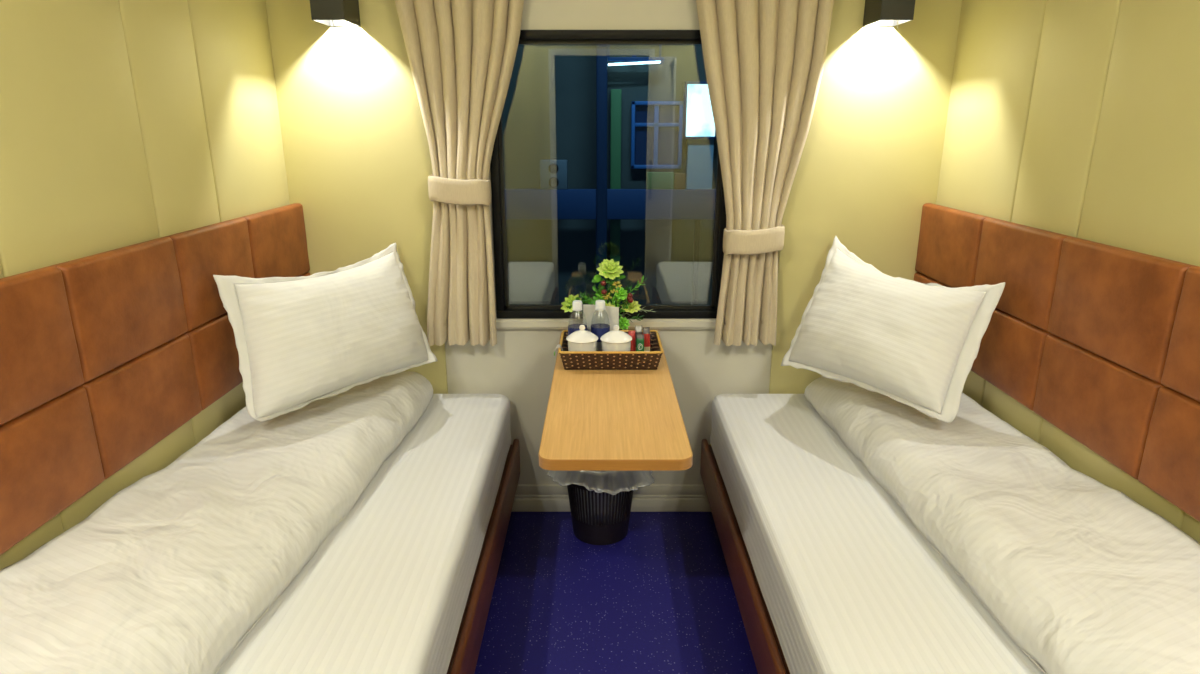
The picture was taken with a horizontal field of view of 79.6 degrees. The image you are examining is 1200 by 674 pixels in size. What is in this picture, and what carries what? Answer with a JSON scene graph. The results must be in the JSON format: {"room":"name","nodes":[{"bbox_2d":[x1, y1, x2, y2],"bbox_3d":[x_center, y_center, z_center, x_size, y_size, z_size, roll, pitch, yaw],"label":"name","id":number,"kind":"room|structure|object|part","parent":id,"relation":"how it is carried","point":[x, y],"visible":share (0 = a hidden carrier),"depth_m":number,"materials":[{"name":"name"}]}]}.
{"room":"train carriage","nodes":[
{"label":"train carriage","id":0,"kind":"room"},
{"bbox_2d":[0,0,289,569],"bbox_3d":[-0.992,-0.062,1.133,0.066,2.200,2.490,0,16,0],"label":"wall","id":1,"kind":"structure","parent":0,"point":[123,123],"depth_m":1.47,"materials":[{"name":"yellow paint"}]},
{"bbox_3d":[-0.967,-0.110,1.030,0.016,2.050,0.260,0,16,0],"label":"padded panel","id":2,"kind":"part","parent":1,"relation":"part of","materials":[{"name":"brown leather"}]},
{"bbox_3d":[-0.967,-0.208,1.361,0.016,2.050,0.430,0,16,0],"label":"padded panel","id":3,"kind":"part","parent":1,"relation":"part of","materials":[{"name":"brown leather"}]},
{"bbox_2d":[0,203,310,554],"bbox_3d":[-0.937,0.108,1.185,0.037,0.410,2.334,0,16,0],"label":"headboard","id":4,"kind":"object","parent":1,"relation":"attached to","point":[104,356],"visible":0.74,"depth_m":1.36,"materials":[{"name":"brown leather"}]},
{"bbox_3d":[-0.967,-0.305,1.693,0.016,2.050,0.263,0,16,0],"label":"padded panel","id":5,"kind":"part","parent":1,"relation":"part of","materials":[{"name":"green plastic"}]},
{"bbox_3d":[-0.967,-0.404,2.029,0.016,2.050,0.437,0,16,0],"label":"padded panel","id":6,"kind":"part","parent":1,"relation":"part of","materials":[{"name":"yellow paint"}]},
{"bbox_2d":[265,0,961,484],"bbox_3d":[0.040,-0.402,2.287,2.130,2.200,0.084,0,16,0],"label":"wall","id":7,"kind":"structure","parent":0,"point":[358,164],"depth_m":2.21,"materials":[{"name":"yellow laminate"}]},
{"bbox_2d":[310,0,360,28],"bbox_3d":[-0.741,-0.979,2.000,0.090,0.239,0.136,0,16,0],"label":"wall lamp","id":8,"kind":"object","parent":7,"relation":"attached to","point":[334,13],"visible":1,"depth_m":1.96,"materials":[{"name":"black paint"}]},
{"bbox_3d":[-0.742,-0.416,2.246,0.460,2.150,0.014,0,16,0],"label":"olive panel","id":9,"kind":"part","parent":7,"relation":"part of","materials":[{"name":"yellow paint"}]},
{"bbox_2d":[490,30,725,328],"bbox_3d":[0.030,-0.470,2.260,0.860,0.909,0.087,0,16,0],"label":"window","id":10,"kind":"structure","parent":7,"relation":"in","point":[605,147],"depth_m":2.26,"materials":[{"name":"glass"}]},
{"bbox_3d":[0.030,-0.042,2.352,0.860,0.036,0.022,0,16,0],"label":"sill","id":11,"kind":"part","parent":10,"relation":"part of","materials":[{"name":"white laminate"}]},
{"bbox_2d":[512,485,710,511],"bbox_3d":[0.040,0.568,2.534,2.000,0.100,0.016,0,16,0],"label":"baseboard","id":12,"kind":"structure","parent":7,"relation":"attached to","point":[528,498],"depth_m":2.53,"materials":[{"name":"grey paint"}]},
{"bbox_2d":[539,333,692,470],"bbox_3d":[0.033,0.231,1.953,0.321,0.235,0.939,0,16,0],"label":"table","id":13,"kind":"object","parent":7,"relation":"attached to","point":[596,420],"visible":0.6,"depth_m":1.65,"materials":[{"name":"brown wood"}]},
{"bbox_2d":[561,259,654,329],"bbox_3d":[0.025,-0.112,2.228,0.295,0.266,0.114,0,16,0],"label":"potted succulent","id":14,"kind":"object","parent":13,"relation":"on","point":[610,270],"visible":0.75,"depth_m":2.20,"materials":[{"name":"green plant"}]},
{"bbox_2d":[559,330,662,369],"bbox_3d":[0.030,0.038,2.084,0.289,0.059,0.219,0,16,0],"label":"wicker basket","id":15,"kind":"object","parent":13,"relation":"on","point":[598,359],"visible":0.7,"depth_m":1.99,"materials":[{"name":"brown wicker"}]},
{"bbox_2d":[568,300,586,334],"bbox_3d":[-0.066,-0.027,2.107,0.057,0.161,0.057,0,16,0],"label":"water bottle","id":16,"kind":"object","parent":15,"relation":"in","point":[577,304],"visible":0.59,"depth_m":2.08,"materials":[{"name":"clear plastic"}]},
{"bbox_2d":[566,325,597,350],"bbox_3d":[-0.050,0.019,2.037,0.091,0.112,0.094,0,16,0],"label":"cup","id":17,"kind":"object","parent":15,"relation":"in","point":[582,339],"visible":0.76,"depth_m":2.00,"materials":[{"name":"white ceramic"}]},
{"bbox_2d":[591,300,609,341],"bbox_3d":[0.001,-0.028,2.111,0.057,0.161,0.057,0,16,0],"label":"water bottle","id":18,"kind":"object","parent":15,"relation":"in","point":[599,329],"visible":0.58,"depth_m":2.09,"materials":[{"name":"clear plastic"}]},
{"bbox_2d":[583,304,618,349],"bbox_3d":[0.003,-0.029,2.150,0.106,0.139,0.008,0,16,0],"label":"paper card","id":19,"kind":"object","parent":15,"relation":"in","point":[610,315],"visible":0.36,"depth_m":2.14,"materials":[{"name":"white paper"}]},
{"bbox_2d":[600,325,631,350],"bbox_3d":[0.046,0.020,2.033,0.091,0.112,0.091,-13,21,-38],"label":"cup","id":20,"kind":"object","parent":15,"relation":"in","point":[615,340],"visible":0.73,"depth_m":2.00,"materials":[{"name":"white ceramic"}]},
{"bbox_2d":[628,330,635,350],"bbox_3d":[0.092,0.022,2.077,0.022,0.081,0.022,0,16,0],"label":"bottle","id":21,"kind":"object","parent":15,"relation":"in","point":[631,333],"visible":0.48,"depth_m":2.07,"materials":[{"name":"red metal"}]},
{"bbox_2d":[635,325,641,348],"bbox_3d":[0.112,0.011,2.102,0.022,0.089,0.020,0,16,0],"label":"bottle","id":22,"kind":"object","parent":15,"relation":"in","point":[638,328],"visible":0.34,"depth_m":2.10,"materials":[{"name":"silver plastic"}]},
{"bbox_2d":[636,334,643,350],"bbox_3d":[0.115,0.032,2.052,0.023,0.077,0.020,0,16,0],"label":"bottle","id":23,"kind":"object","parent":15,"relation":"in","point":[640,338],"visible":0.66,"depth_m":2.04,"materials":[{"name":"green plastic"}]},
{"bbox_2d":[643,327,649,350],"bbox_3d":[0.135,0.015,2.089,0.021,0.087,0.021,-3,17,-9],"label":"bottle","id":24,"kind":"object","parent":15,"relation":"in","point":[646,330],"visible":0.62,"depth_m":2.08,"materials":[{"name":"red plastic"}]},
{"bbox_3d":[0.810,-0.416,2.246,0.483,2.150,0.014,0,16,0],"label":"olive panel","id":25,"kind":"part","parent":7,"relation":"part of","materials":[{"name":"yellow paint"}]},
{"bbox_2d":[863,0,914,27],"bbox_3d":[0.809,-0.979,2.000,0.090,0.239,0.136,0,16,0],"label":"wall lamp","id":26,"kind":"object","parent":7,"relation":"attached to","point":[876,12],"visible":1,"depth_m":1.96,"materials":[{"name":"black paint"}]},
{"bbox_2d":[474,512,757,673],"bbox_3d":[0.040,1.089,1.028,2.130,0.050,3.320,0,16,0],"label":"floor","id":27,"kind":"structure","parent":0,"point":[660,598],"depth_m":2.05,"materials":[{"name":"blue carpet"}]},
{"bbox_2d":[447,439,519,673],"bbox_3d":[-0.615,0.804,1.404,0.680,0.285,2.282,0,16,0],"label":"bed base","id":28,"kind":"object","parent":27,"relation":"on","point":[465,654],"visible":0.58,"depth_m":1.76,"materials":[{"name":"brown laminate"}]},
{"bbox_2d":[217,394,510,673],"bbox_3d":[-0.626,0.596,1.342,0.664,0.193,2.283,0,16,0],"label":"mattress","id":29,"kind":"object","parent":28,"relation":"on","point":[387,591],"visible":0.52,"depth_m":1.48,"materials":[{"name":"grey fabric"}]},
{"bbox_2d":[0,371,432,673],"bbox_3d":[-0.737,0.408,1.281,0.427,0.199,2.169,0,16,0],"label":"duvet","id":30,"kind":"object","parent":29,"relation":"on","point":[171,573],"visible":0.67,"depth_m":1.29,"materials":[{"name":"white fabric"}]},
{"bbox_2d":[213,243,437,421],"bbox_3d":[-0.686,-0.041,1.947,0.211,0.350,0.679,8,18,24],"label":"pillow","id":31,"kind":"object","parent":30,"relation":"on","point":[300,341],"visible":1,"depth_m":1.82,"materials":[{"name":"white fabric"}]},
{"bbox_2d":[565,471,635,544],"bbox_3d":[0.002,0.517,2.387,0.254,0.278,0.254,0,16,0],"label":"waste bin","id":32,"kind":"object","parent":27,"relation":"on","point":[600,519],"visible":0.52,"depth_m":2.31,"materials":[{"name":"black plastic"}]},
{"bbox_2d":[700,439,789,673],"bbox_3d":[0.691,0.804,1.404,0.689,0.285,2.282,0,16,0],"label":"bed base","id":33,"kind":"object","parent":27,"relation":"on","point":[765,646],"visible":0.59,"depth_m":1.77,"materials":[{"name":"brown laminate"}]},
{"bbox_2d":[710,394,1043,673],"bbox_3d":[0.702,0.596,1.342,0.674,0.193,2.283,0,16,0],"label":"mattress","id":34,"kind":"object","parent":33,"relation":"on","point":[848,583],"visible":0.54,"depth_m":1.49,"materials":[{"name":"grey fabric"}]},
{"bbox_2d":[804,376,1199,673],"bbox_3d":[0.841,0.411,1.286,0.378,0.191,2.177,0,16,0],"label":"duvet","id":35,"kind":"object","parent":34,"relation":"on","point":[1083,577],"visible":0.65,"depth_m":1.32,"materials":[{"name":"white fabric"}]},
{"bbox_2d":[781,236,1004,422],"bbox_3d":[0.742,-0.045,1.953,0.253,0.364,0.616,-7,18,-24],"label":"pillow","id":36,"kind":"object","parent":35,"relation":"on","point":[914,344],"visible":1,"depth_m":1.84,"materials":[{"name":"white fabric"}]},
{"bbox_2d":[936,0,1199,542],"bbox_3d":[1.072,-0.062,1.133,0.066,2.200,2.490,0,16,0],"label":"wall","id":37,"kind":"structure","parent":0,"point":[1080,119],"depth_m":1.56,"materials":[{"name":"yellow paint"}]},
{"bbox_3d":[1.047,-0.404,2.029,0.016,2.050,0.437,0,16,0],"label":"padded panel","id":38,"kind":"part","parent":37,"relation":"part of","materials":[{"name":"green plastic"}]},
{"bbox_3d":[1.047,-0.305,1.693,0.016,2.050,0.263,0,16,0],"label":"padded panel","id":39,"kind":"part","parent":37,"relation":"part of","materials":[{"name":"green plastic"}]},
{"bbox_2d":[914,203,1199,521],"bbox_3d":[1.016,0.108,1.185,0.037,0.410,2.334,0,16,0],"label":"headboard","id":40,"kind":"object","parent":37,"relation":"attached to","point":[1100,341],"visible":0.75,"depth_m":1.46,"materials":[{"name":"brown leather"}]},
{"bbox_3d":[1.047,-0.208,1.361,0.016,2.050,0.430,0,16,0],"label":"padded panel","id":41,"kind":"part","parent":37,"relation":"part of","materials":[{"name":"green plastic"}]},
{"bbox_3d":[1.047,-0.110,1.030,0.016,2.050,0.260,0,16,0],"label":"padded panel","id":42,"kind":"part","parent":37,"relation":"part of","materials":[{"name":"green plastic"}]},
{"bbox_3d":[0.050,-1.333,1.944,1.500,0.040,0.075,0,16,0],"label":"trim","id":43,"kind":"structure","parent":0,"visible":0},
{"bbox_2d":[395,0,523,345],"bbox_3d":[-0.413,-0.638,2.109,0.443,1.386,0.111,0,16,0],"label":"curtain","id":44,"kind":"object","parent":43,"relation":"hanging from","point":[461,54],"visible":1,"depth_m":2.12,"materials":[{"name":"beige fabric"}]},
{"bbox_2d":[696,0,833,345],"bbox_3d":[0.466,-0.639,2.108,0.488,1.385,0.111,0,16,0],"label":"curtain","id":45,"kind":"object","parent":43,"relation":"hanging from","point":[764,60],"visible":1,"depth_m":2.12,"materials":[{"name":"beige fabric"}]}
]}

